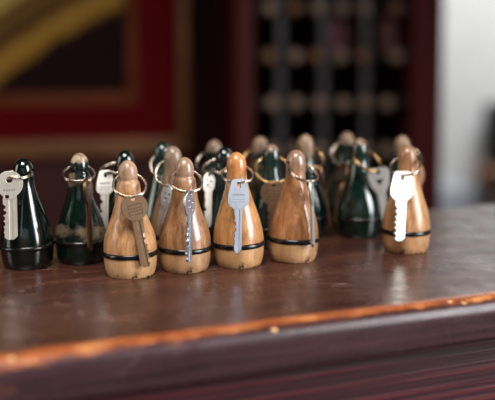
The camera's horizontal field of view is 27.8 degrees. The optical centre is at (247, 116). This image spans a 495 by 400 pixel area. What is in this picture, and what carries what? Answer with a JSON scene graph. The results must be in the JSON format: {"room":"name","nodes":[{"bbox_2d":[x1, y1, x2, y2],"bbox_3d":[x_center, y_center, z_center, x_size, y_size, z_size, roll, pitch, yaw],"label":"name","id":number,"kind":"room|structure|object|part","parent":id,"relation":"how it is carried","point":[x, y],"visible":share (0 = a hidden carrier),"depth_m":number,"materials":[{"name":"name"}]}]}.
{"room":"hotel lobby","nodes":[
{"label":"hotel lobby","id":0,"kind":"room"},
{"bbox_2d":[0,0,443,238],"bbox_3d":[-1.076,-0.293,1.794,3.019,2.800,0.120,-1,5,-13],"label":"wall","id":1,"kind":"structure","parent":0,"point":[51,187],"depth_m":1.97,"materials":[{"name":"paint"}]},
{"bbox_2d":[0,0,188,158],"bbox_3d":[-0.553,-0.298,1.835,0.896,0.759,0.033,-1,5,-13],"label":"framed picture","id":2,"kind":"object","parent":1,"relation":"attached to","point":[91,78],"visible":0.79,"depth_m":1.91,"materials":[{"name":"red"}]},
{"bbox_2d":[0,0,124,92],"bbox_3d":[-0.556,-0.292,1.846,0.699,0.552,0.010,-1,5,-13],"label":"painting","id":3,"kind":"object","parent":2,"relation":"attached to","point":[47,46],"depth_m":1.90,"materials":[{"name":"black paint"}]},
{"bbox_2d":[441,0,494,187],"bbox_3d":[0.800,-0.427,3.325,1.400,2.800,0.100,0,5,0],"label":"wall","id":4,"kind":"structure","parent":0,"point":[468,79],"depth_m":3.30,"materials":[{"name":"white paint"}]},
{"bbox_2d":[440,188,494,208],"bbox_3d":[0.799,0.605,3.357,1.398,0.738,0.018,0,5,0],"label":"trim","id":5,"kind":"structure","parent":4,"relation":"attached to","point":[449,197],"depth_m":3.32,"materials":[{"name":"white paint"}]},
{"bbox_2d":[475,162,494,187],"bbox_3d":[0.842,0.190,3.258,0.170,0.068,0.139,0,5,0],"label":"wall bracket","id":6,"kind":"object","parent":4,"relation":"attached to","point":[485,174],"visible":1,"depth_m":3.21,"materials":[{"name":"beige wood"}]},
{"bbox_2d":[482,103,494,165],"bbox_3d":[0.835,0.056,3.239,0.130,0.201,0.097,0,5,0],"label":"loudspeaker","id":7,"kind":"object","parent":6,"relation":"on","point":[488,130],"visible":1,"depth_m":3.20,"materials":[{"name":"black plastic"}]},
{"bbox_2d":[491,108,494,162],"bbox_3d":[0.835,0.060,3.194,0.110,0.177,0.008,0,5,0],"label":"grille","id":8,"kind":"object","parent":7,"relation":"attached to","point":[492,109],"depth_m":3.19,"materials":[{"name":"grey"}]},
{"bbox_3d":[-0.200,1.231,1.011,5.600,0.100,7.000,0,5,0],"label":"floor","id":9,"kind":"structure","parent":0,"visible":0},
{"bbox_2d":[0,204,494,399],"bbox_3d":[0.033,0.653,0.842,2.800,1.080,0.304,-2,5,-23],"label":"countertop","id":10,"kind":"structure","parent":9,"relation":"on","point":[360,320],"depth_m":0.67,"materials":[{"name":"brown wood"}]},
{"bbox_2d":[0,158,54,270],"bbox_3d":[-0.172,0.074,0.779,0.043,0.085,0.043,-2,5,-23],"label":"key fob","id":11,"kind":"object","parent":10,"relation":"on","point":[33,247],"visible":0.87,"depth_m":0.77,"materials":[{"name":"black paint"}]},
{"bbox_2d":[0,171,22,239],"bbox_3d":[-0.179,0.067,0.754,0.020,0.052,0.005,-1,5,-14],"label":"key","id":12,"kind":"object","parent":11,"relation":"hanging from","point":[14,188],"visible":1,"depth_m":0.75,"materials":[{"name":"silver metal"}]},
{"bbox_3d":[-0.179,0.077,0.754,0.011,0.031,0.002,-1,2,-14],"label":"blade","id":13,"kind":"part","parent":12,"relation":"part of","materials":[{"name":"silver metal"}]},
{"bbox_2d":[54,153,105,264],"bbox_3d":[-0.133,0.072,0.795,0.042,0.087,0.044,-1,5,-6],"label":"key fob","id":14,"kind":"object","parent":10,"relation":"on","point":[70,239],"visible":0.96,"depth_m":0.78,"materials":[{"name":"green paint"}]},
{"bbox_2d":[83,177,92,250],"bbox_3d":[-0.123,0.075,0.776,0.005,0.057,0.021,0,5,6],"label":"key","id":15,"kind":"object","parent":14,"relation":"hanging from","point":[87,186],"visible":1,"depth_m":0.77,"materials":[{"name":"brown metal"}]},
{"bbox_3d":[-0.122,0.085,0.774,0.002,0.036,0.009,-3,0,7],"label":"blade","id":16,"kind":"part","parent":15,"relation":"part of","materials":[{"name":"brown metal"}]},
{"bbox_2d":[99,150,147,223],"bbox_3d":[-0.101,0.070,0.821,0.042,0.086,0.046,4,6,36],"label":"key fob","id":17,"kind":"object","parent":10,"relation":"on","point":[124,155],"visible":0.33,"depth_m":0.81,"materials":[{"name":"green paint"}]},
{"bbox_2d":[96,170,112,229],"bbox_3d":[-0.114,0.067,0.803,0.015,0.048,0.003,-3,6,-30],"label":"key","id":18,"kind":"object","parent":17,"relation":"hanging from","point":[103,184],"visible":0.95,"depth_m":0.80,"materials":[{"name":"silver metal"}]},
{"bbox_3d":[-0.115,0.076,0.803,0.007,0.029,0.002,0,3,-30],"label":"blade","id":19,"kind":"part","parent":18,"relation":"part of","materials":[{"name":"silver metal"}]},
{"bbox_2d":[102,160,157,279],"bbox_3d":[-0.089,0.075,0.751,0.042,0.087,0.042,-2,5,-13],"label":"key fob","id":20,"kind":"object","parent":10,"relation":"on","point":[120,253],"visible":0.94,"depth_m":0.74,"materials":[{"name":"beige wood"}]},
{"bbox_2d":[121,194,150,266],"bbox_3d":[-0.082,0.083,0.732,0.021,0.054,0.007,-2,5,-17],"label":"key","id":21,"kind":"object","parent":20,"relation":"hanging from","point":[135,210],"visible":1,"depth_m":0.73,"materials":[{"name":"gold metal"}]},
{"bbox_3d":[-0.077,0.093,0.733,0.008,0.035,0.002,-12,4,-19],"label":"blade","id":22,"kind":"part","parent":21,"relation":"part of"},
{"bbox_2d":[144,142,168,222],"bbox_3d":[-0.074,0.065,0.870,0.042,0.087,0.042,-2,5,-20],"label":"key fob","id":23,"kind":"object","parent":10,"relation":"on","point":[153,188],"visible":0.34,"depth_m":0.86,"materials":[{"name":"green paint"}]},
{"bbox_2d":[151,146,181,256],"bbox_3d":[-0.061,0.068,0.817,0.040,0.090,0.040,1,5,12],"label":"key fob","id":24,"kind":"object","parent":10,"relation":"on","point":[172,154],"visible":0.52,"depth_m":0.81,"materials":[{"name":"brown wood"}]},
{"bbox_2d":[161,184,171,225],"bbox_3d":[-0.066,0.079,0.799,0.014,0.050,0.015,3,6,31],"label":"key","id":25,"kind":"object","parent":24,"relation":"hanging from","point":[166,193],"visible":0.34,"depth_m":0.80,"materials":[{"name":"silver metal"}]},
{"bbox_3d":[-0.065,0.088,0.797,0.008,0.032,0.002,-6,-13,41],"label":"blade","id":26,"kind":"part","parent":25,"relation":"part of","materials":[{"name":"silver metal"}]},
{"bbox_2d":[157,157,211,273],"bbox_3d":[-0.048,0.074,0.769,0.042,0.087,0.042,-1,5,-12],"label":"key fob","id":27,"kind":"object","parent":10,"relation":"on","point":[172,237],"visible":0.97,"depth_m":0.76,"materials":[{"name":"brown wood"}]},
{"bbox_2d":[183,190,194,261],"bbox_3d":[-0.043,0.081,0.748,0.005,0.053,0.016,2,6,26],"label":"key","id":28,"kind":"object","parent":27,"relation":"hanging from","point":[189,198],"visible":1,"depth_m":0.75,"materials":[{"name":"metal"}]},
{"bbox_3d":[-0.044,0.091,0.746,0.002,0.034,0.007,-1,-4,29],"label":"blade","id":29,"kind":"part","parent":28,"relation":"part of","materials":[{"name":"silver metal"}]},
{"bbox_2d":[195,139,221,194],"bbox_3d":[-0.029,0.063,0.891,0.041,0.087,0.041,3,6,30],"label":"key fob","id":30,"kind":"object","parent":10,"relation":"on","point":[213,146],"visible":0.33,"depth_m":0.88,"materials":[{"name":"paint"}]},
{"bbox_2d":[195,170,210,211],"bbox_3d":[-0.040,0.075,0.874,0.021,0.057,0.010,4,7,40],"label":"key","id":31,"kind":"object","parent":30,"relation":"hanging from","point":[201,192],"visible":0.3,"depth_m":0.87,"materials":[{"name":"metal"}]},
{"bbox_3d":[-0.041,0.085,0.874,0.009,0.036,0.002,2,-3,40],"label":"blade","id":32,"kind":"part","parent":31,"relation":"part of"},
{"bbox_2d":[201,147,231,250],"bbox_3d":[-0.020,0.068,0.840,0.041,0.086,0.044,3,6,34],"label":"key fob","id":33,"kind":"object","parent":10,"relation":"on","point":[222,155],"visible":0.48,"depth_m":0.83,"materials":[{"name":"green paint"}]},
{"bbox_2d":[202,172,214,226],"bbox_3d":[-0.032,0.068,0.823,0.012,0.046,0.002,-4,6,-38],"label":"key","id":34,"kind":"object","parent":33,"relation":"hanging from","point":[208,189],"visible":0.94,"depth_m":0.82,"materials":[{"name":"silver metal"}]},
{"bbox_3d":[-0.033,0.076,0.823,0.007,0.029,0.002,0,3,-38],"label":"blade","id":35,"kind":"part","parent":34,"relation":"part of","materials":[{"name":"silver metal"}]},
{"bbox_2d":[212,152,264,268],"bbox_3d":[-0.008,0.072,0.783,0.042,0.089,0.044,-2,5,-4],"label":"key fob","id":36,"kind":"object","parent":10,"relation":"on","point":[250,255],"visible":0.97,"depth_m":0.77,"materials":[{"name":"brown wood"}]},
{"bbox_2d":[227,179,248,252],"bbox_3d":[-0.007,0.075,0.760,0.017,0.056,0.005,-2,5,-21],"label":"key","id":37,"kind":"object","parent":36,"relation":"hanging from","point":[237,197],"visible":1,"depth_m":0.76,"materials":[{"name":"metal"}]},
{"bbox_3d":[-0.008,0.086,0.760,0.007,0.034,0.002,1,1,-21],"label":"blade","id":38,"kind":"part","parent":37,"relation":"part of","materials":[{"name":"silver metal"}]},
{"bbox_2d":[244,136,267,197],"bbox_3d":[0.011,0.061,0.913,0.041,0.088,0.041,3,6,30],"label":"key fob","id":39,"kind":"object","parent":10,"relation":"on","point":[259,143],"visible":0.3,"depth_m":0.90,"materials":[{"name":"paint"}]},
{"bbox_2d":[247,167,258,197],"bbox_3d":[0.000,0.073,0.897,0.012,0.056,0.021,-4,6,-39],"label":"key","id":40,"kind":"object","parent":39,"relation":"hanging from","point":[253,184],"visible":0.18,"depth_m":0.89,"materials":[{"name":"brown metal"}]},
{"bbox_2d":[253,144,285,249],"bbox_3d":[0.020,0.066,0.848,0.041,0.088,0.043,0,5,-4],"label":"key fob","id":41,"kind":"object","parent":10,"relation":"on","point":[270,158],"visible":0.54,"depth_m":0.84,"materials":[{"name":"green paint"}]},
{"bbox_2d":[260,180,282,247],"bbox_3d":[0.021,0.081,0.828,0.021,0.057,0.005,0,5,-4],"label":"key","id":42,"kind":"object","parent":41,"relation":"hanging from","point":[270,195],"visible":0.48,"depth_m":0.83,"materials":[{"name":"gold metal"}]},
{"bbox_3d":[0.020,0.091,0.829,0.009,0.036,0.002,2,2,-4],"label":"blade","id":43,"kind":"part","parent":42,"relation":"part of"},
{"bbox_3d":[0.081,0.679,0.729,2.700,1.049,0.026,-2,5,-23],"label":"panel","id":44,"kind":"part","parent":10,"relation":"part of","materials":[{"name":"red wood"}]},
{"bbox_2d":[267,150,319,262],"bbox_3d":[0.037,0.070,0.801,0.042,0.089,0.042,-1,5,-11],"label":"key fob","id":45,"kind":"object","parent":10,"relation":"on","point":[289,237],"visible":0.98,"depth_m":0.79,"materials":[{"name":"brown wood"}]},
{"bbox_2d":[309,180,314,246],"bbox_3d":[0.051,0.075,0.784,0.005,0.053,0.015,1,5,11],"label":"key","id":46,"kind":"object","parent":45,"relation":"hanging from","point":[311,185],"visible":1,"depth_m":0.78,"materials":[{"name":"silver metal"}]},
{"bbox_3d":[0.051,0.085,0.783,0.002,0.033,0.008,-2,-1,14],"label":"blade","id":47,"kind":"part","parent":46,"relation":"part of","materials":[{"name":"silver metal"}]},
{"bbox_2d":[297,134,327,237],"bbox_3d":[0.051,0.061,0.890,0.041,0.092,0.041,-3,6,-35],"label":"key fob","id":48,"kind":"object","parent":10,"relation":"on","point":[305,144],"visible":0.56,"depth_m":0.88,"materials":[{"name":"paint"}]},
{"bbox_2d":[319,164,331,228],"bbox_3d":[0.069,0.070,0.880,0.012,0.057,0.016,0,5,5],"label":"key","id":49,"kind":"object","parent":48,"relation":"hanging from","point":[320,166],"visible":1,"depth_m":0.88,"materials":[{"name":"brown metal"}]},
{"bbox_3d":[0.071,0.081,0.880,0.002,0.036,0.009,-9,3,6],"label":"blade","id":50,"kind":"part","parent":49,"relation":"part of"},
{"bbox_2d":[327,131,353,225],"bbox_3d":[0.094,0.057,0.948,0.041,0.088,0.041,2,5,22],"label":"key fob","id":51,"kind":"object","parent":10,"relation":"on","point":[346,138],"visible":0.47,"depth_m":0.94,"materials":[{"name":"paint"}]},
{"bbox_2d":[333,162,347,221],"bbox_3d":[0.087,0.069,0.928,0.014,0.054,0.028,1,5,7],"label":"key","id":52,"kind":"object","parent":51,"relation":"hanging from","point":[340,172],"visible":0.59,"depth_m":0.93,"materials":[{"name":"brown metal"}]},
{"bbox_3d":[0.084,0.079,0.925,0.002,0.036,0.009,14,-15,-27],"label":"blade","id":53,"kind":"part","parent":52,"relation":"part of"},
{"bbox_2d":[335,138,381,238],"bbox_3d":[0.100,0.062,0.892,0.042,0.088,0.043,-4,6,-36],"label":"key fob","id":54,"kind":"object","parent":10,"relation":"on","point":[357,216],"visible":0.99,"depth_m":0.88,"materials":[{"name":"green paint"}]},
{"bbox_2d":[367,167,389,220],"bbox_3d":[0.116,0.073,0.878,0.022,0.060,0.004,-1,5,-7],"label":"key","id":55,"kind":"object","parent":54,"relation":"hanging from","point":[384,174],"visible":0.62,"depth_m":0.88,"materials":[{"name":"silver metal"}]},
{"bbox_3d":[0.121,0.085,0.879,0.008,0.037,0.002,-11,4,-7],"label":"blade","id":56,"kind":"part","parent":55,"relation":"part of","materials":[{"name":"silver metal"}]},
{"bbox_2d":[381,135,421,226],"bbox_3d":[0.141,0.060,0.913,0.041,0.088,0.041,2,5,23],"label":"key fob","id":57,"kind":"object","parent":10,"relation":"on","point":[402,140],"visible":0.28,"depth_m":0.91,"materials":[{"name":"wood"},{"name":"steel"}]},
{"bbox_2d":[417,164,423,185],"bbox_3d":[0.151,0.069,0.895,0.016,0.057,0.006,-2,5,-20],"label":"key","id":58,"kind":"object","parent":57,"relation":"hanging from","point":[421,172],"visible":0.07,"depth_m":0.90,"materials":[{"name":"brown metal"}]},
{"bbox_2d":[381,145,430,253],"bbox_3d":[0.132,0.067,0.833,0.042,0.088,0.043,2,5,20],"label":"key fob","id":59,"kind":"object","parent":10,"relation":"on","point":[417,228],"visible":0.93,"depth_m":0.82,"materials":[{"name":"brown wood"}]},
{"bbox_2d":[389,171,412,240],"bbox_3d":[0.125,0.072,0.812,0.021,0.057,0.006,-2,5,-20],"label":"key","id":60,"kind":"object","parent":59,"relation":"hanging from","point":[400,190],"visible":1,"depth_m":0.81,"materials":[{"name":"silver metal"}]},
{"bbox_3d":[0.124,0.084,0.812,0.011,0.033,0.002,3,0,-20],"label":"blade","id":61,"kind":"part","parent":60,"relation":"part of","materials":[{"name":"silver metal"}]},
{"bbox_2d":[219,0,442,209],"bbox_3d":[0.161,0.218,1.973,0.407,1.750,0.176,-1,5,-13],"label":"rack","id":62,"kind":"object","parent":9,"relation":"on","point":[280,81],"visible":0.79,"depth_m":1.92,"materials":[{"name":"brown wood"}]},
{"bbox_3d":[-0.022,0.221,1.939,0.034,1.750,0.160,-1,5,-13],"label":"post","id":63,"kind":"part","parent":62,"relation":"part of","materials":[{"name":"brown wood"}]},
{"bbox_3d":[0.039,-0.111,1.836,0.027,0.027,0.021,-1,5,-13],"label":"knob","id":64,"kind":"part","parent":62,"relation":"part of","materials":[{"name":"brown wood"}]},
{"bbox_3d":[0.039,-0.199,1.829,0.027,0.027,0.021,-1,5,-13],"label":"knob","id":65,"kind":"part","parent":62,"relation":"part of","materials":[{"name":"brown wood"}]},
{"bbox_3d":[0.045,-0.025,1.845,0.027,0.027,0.021,-1,5,-13],"label":"knob","id":66,"kind":"part","parent":62,"relation":"part of","materials":[{"name":"brown wood"}]},
{"bbox_3d":[0.088,0.062,1.863,0.027,0.027,0.021,-1,5,-13],"label":"knob","id":67,"kind":"part","parent":62,"relation":"part of","materials":[{"name":"brown wood"}]},
{"bbox_3d":[0.085,-0.200,1.839,0.027,0.027,0.021,-1,5,-13],"label":"knob","id":68,"kind":"part","parent":62,"relation":"part of","materials":[{"name":"brown wood"}]},
{"bbox_3d":[0.088,-0.025,1.855,0.027,0.027,0.021,-1,5,-13],"label":"knob","id":69,"kind":"part","parent":62,"relation":"part of","materials":[{"name":"brown"}]},
{"bbox_3d":[0.087,-0.112,1.848,0.027,0.027,0.021,-1,5,-13],"label":"knob","id":70,"kind":"part","parent":62,"relation":"part of","materials":[{"name":"brown wood"}]},
{"bbox_3d":[0.127,-0.113,1.857,0.027,0.027,0.021,-1,5,-13],"label":"knob","id":71,"kind":"part","parent":62,"relation":"part of","materials":[{"name":"brown wood"}]},
{"bbox_3d":[0.128,-0.201,1.849,0.027,0.027,0.021,-1,5,-13],"label":"knob","id":72,"kind":"part","parent":62,"relation":"part of","materials":[{"name":"brown wood"}]},
{"bbox_3d":[0.133,-0.025,1.866,0.027,0.027,0.021,-1,5,-13],"label":"knob","id":73,"kind":"part","parent":62,"relation":"part of","materials":[{"name":"brown"}]},
{"bbox_3d":[0.134,0.063,1.874,0.027,0.027,0.021,-1,5,-13],"label":"knob","id":74,"kind":"part","parent":62,"relation":"part of","materials":[{"name":"brown wood"}]},
{"bbox_2d":[253,136,410,153],"bbox_3d":[0.147,0.055,1.960,0.312,0.012,0.144,-1,5,-13],"label":"shelf","id":75,"kind":"object","parent":62,"relation":"attached to","point":[376,143],"depth_m":1.91,"materials":[{"name":"brown wood"}]},
{"bbox_2d":[253,51,411,59],"bbox_3d":[0.147,-0.120,1.945,0.312,0.012,0.144,-1,5,-13],"label":"shelf","id":76,"kind":"object","parent":62,"relation":"attached to","point":[257,55],"depth_m":1.88,"materials":[{"name":"black wood"}]},
{"bbox_2d":[253,94,411,106],"bbox_3d":[0.147,-0.033,1.952,0.312,0.012,0.144,-1,5,-13],"label":"shelf","id":77,"kind":"object","parent":62,"relation":"attached to","point":[259,100],"depth_m":1.90,"materials":[{"name":"brown wood"}]},
{"bbox_2d":[254,5,412,13],"bbox_3d":[0.147,-0.208,1.937,0.312,0.012,0.144,-1,5,-13],"label":"shelf","id":78,"kind":"object","parent":62,"relation":"attached to","point":[258,9],"depth_m":1.88,"materials":[{"name":"black wood"}]},
{"bbox_2d":[329,20,344,51],"bbox_3d":[0.172,-0.156,1.921,0.032,0.062,0.006,-1,5,-13],"label":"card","id":79,"kind":"object","parent":62,"relation":"on","point":[336,27],"visible":0.89,"depth_m":1.92,"materials":[{"name":"purple paper"}]},
{"bbox_3d":[0.171,-0.113,1.867,0.027,0.027,0.021,-1,5,-13],"label":"knob","id":80,"kind":"part","parent":62,"relation":"part of","materials":[{"name":"brown"}]},
{"bbox_3d":[0.174,-0.202,1.860,0.027,0.027,0.021,-1,5,-13],"label":"knob","id":81,"kind":"part","parent":62,"relation":"part of","materials":[{"name":"brown wood"}]},
{"bbox_3d":[0.177,-0.025,1.876,0.027,0.027,0.021,-1,5,-13],"label":"knob","id":82,"kind":"part","parent":62,"relation":"part of","materials":[{"name":"brown wood"}]},
{"bbox_2d":[348,20,354,51],"bbox_3d":[0.209,-0.156,1.929,0.032,0.062,0.006,-1,5,-13],"label":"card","id":83,"kind":"object","parent":62,"relation":"on","point":[351,23],"visible":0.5,"depth_m":1.92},
{"bbox_3d":[0.215,-0.114,1.877,0.027,0.027,0.021,-1,5,-13],"label":"knob","id":84,"kind":"part","parent":62,"relation":"part of","materials":[{"name":"brown wood"}]},
{"bbox_3d":[0.216,-0.203,1.869,0.027,0.027,0.021,-1,5,-13],"label":"knob","id":85,"kind":"part","parent":62,"relation":"part of","materials":[{"name":"brown wood"}]},
{"bbox_3d":[0.220,-0.026,1.886,0.027,0.027,0.021,-1,5,-13],"label":"knob","id":86,"kind":"part","parent":62,"relation":"part of","materials":[{"name":"brown wood"}]},
{"bbox_3d":[0.264,0.064,1.904,0.027,0.027,0.021,-1,5,-13],"label":"knob","id":87,"kind":"part","parent":62,"relation":"part of","materials":[{"name":"brown wood"}]},
{"bbox_3d":[0.263,-0.026,1.896,0.027,0.027,0.021,-1,5,-13],"label":"knob","id":88,"kind":"part","parent":62,"relation":"part of","materials":[{"name":"brown wood"}]},
{"bbox_2d":[380,20,395,51],"bbox_3d":[0.273,-0.158,1.944,0.032,0.062,0.006,-1,5,-13],"label":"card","id":89,"kind":"object","parent":62,"relation":"on","point":[387,27],"visible":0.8,"depth_m":1.94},
{"bbox_3d":[0.276,-0.205,1.883,0.027,0.027,0.021,-1,5,-13],"label":"knob","id":90,"kind":"part","parent":62,"relation":"part of","materials":[{"name":"brown wood"}]},
{"bbox_3d":[0.279,-0.115,1.892,0.027,0.027,0.021,-1,5,-13],"label":"knob","id":91,"kind":"part","parent":62,"relation":"part of","materials":[{"name":"brown wood"}]},
{"bbox_3d":[0.328,0.214,2.020,0.062,1.750,0.160,-1,5,-13],"label":"post","id":92,"kind":"part","parent":62,"relation":"part of","materials":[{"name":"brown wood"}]}
]}

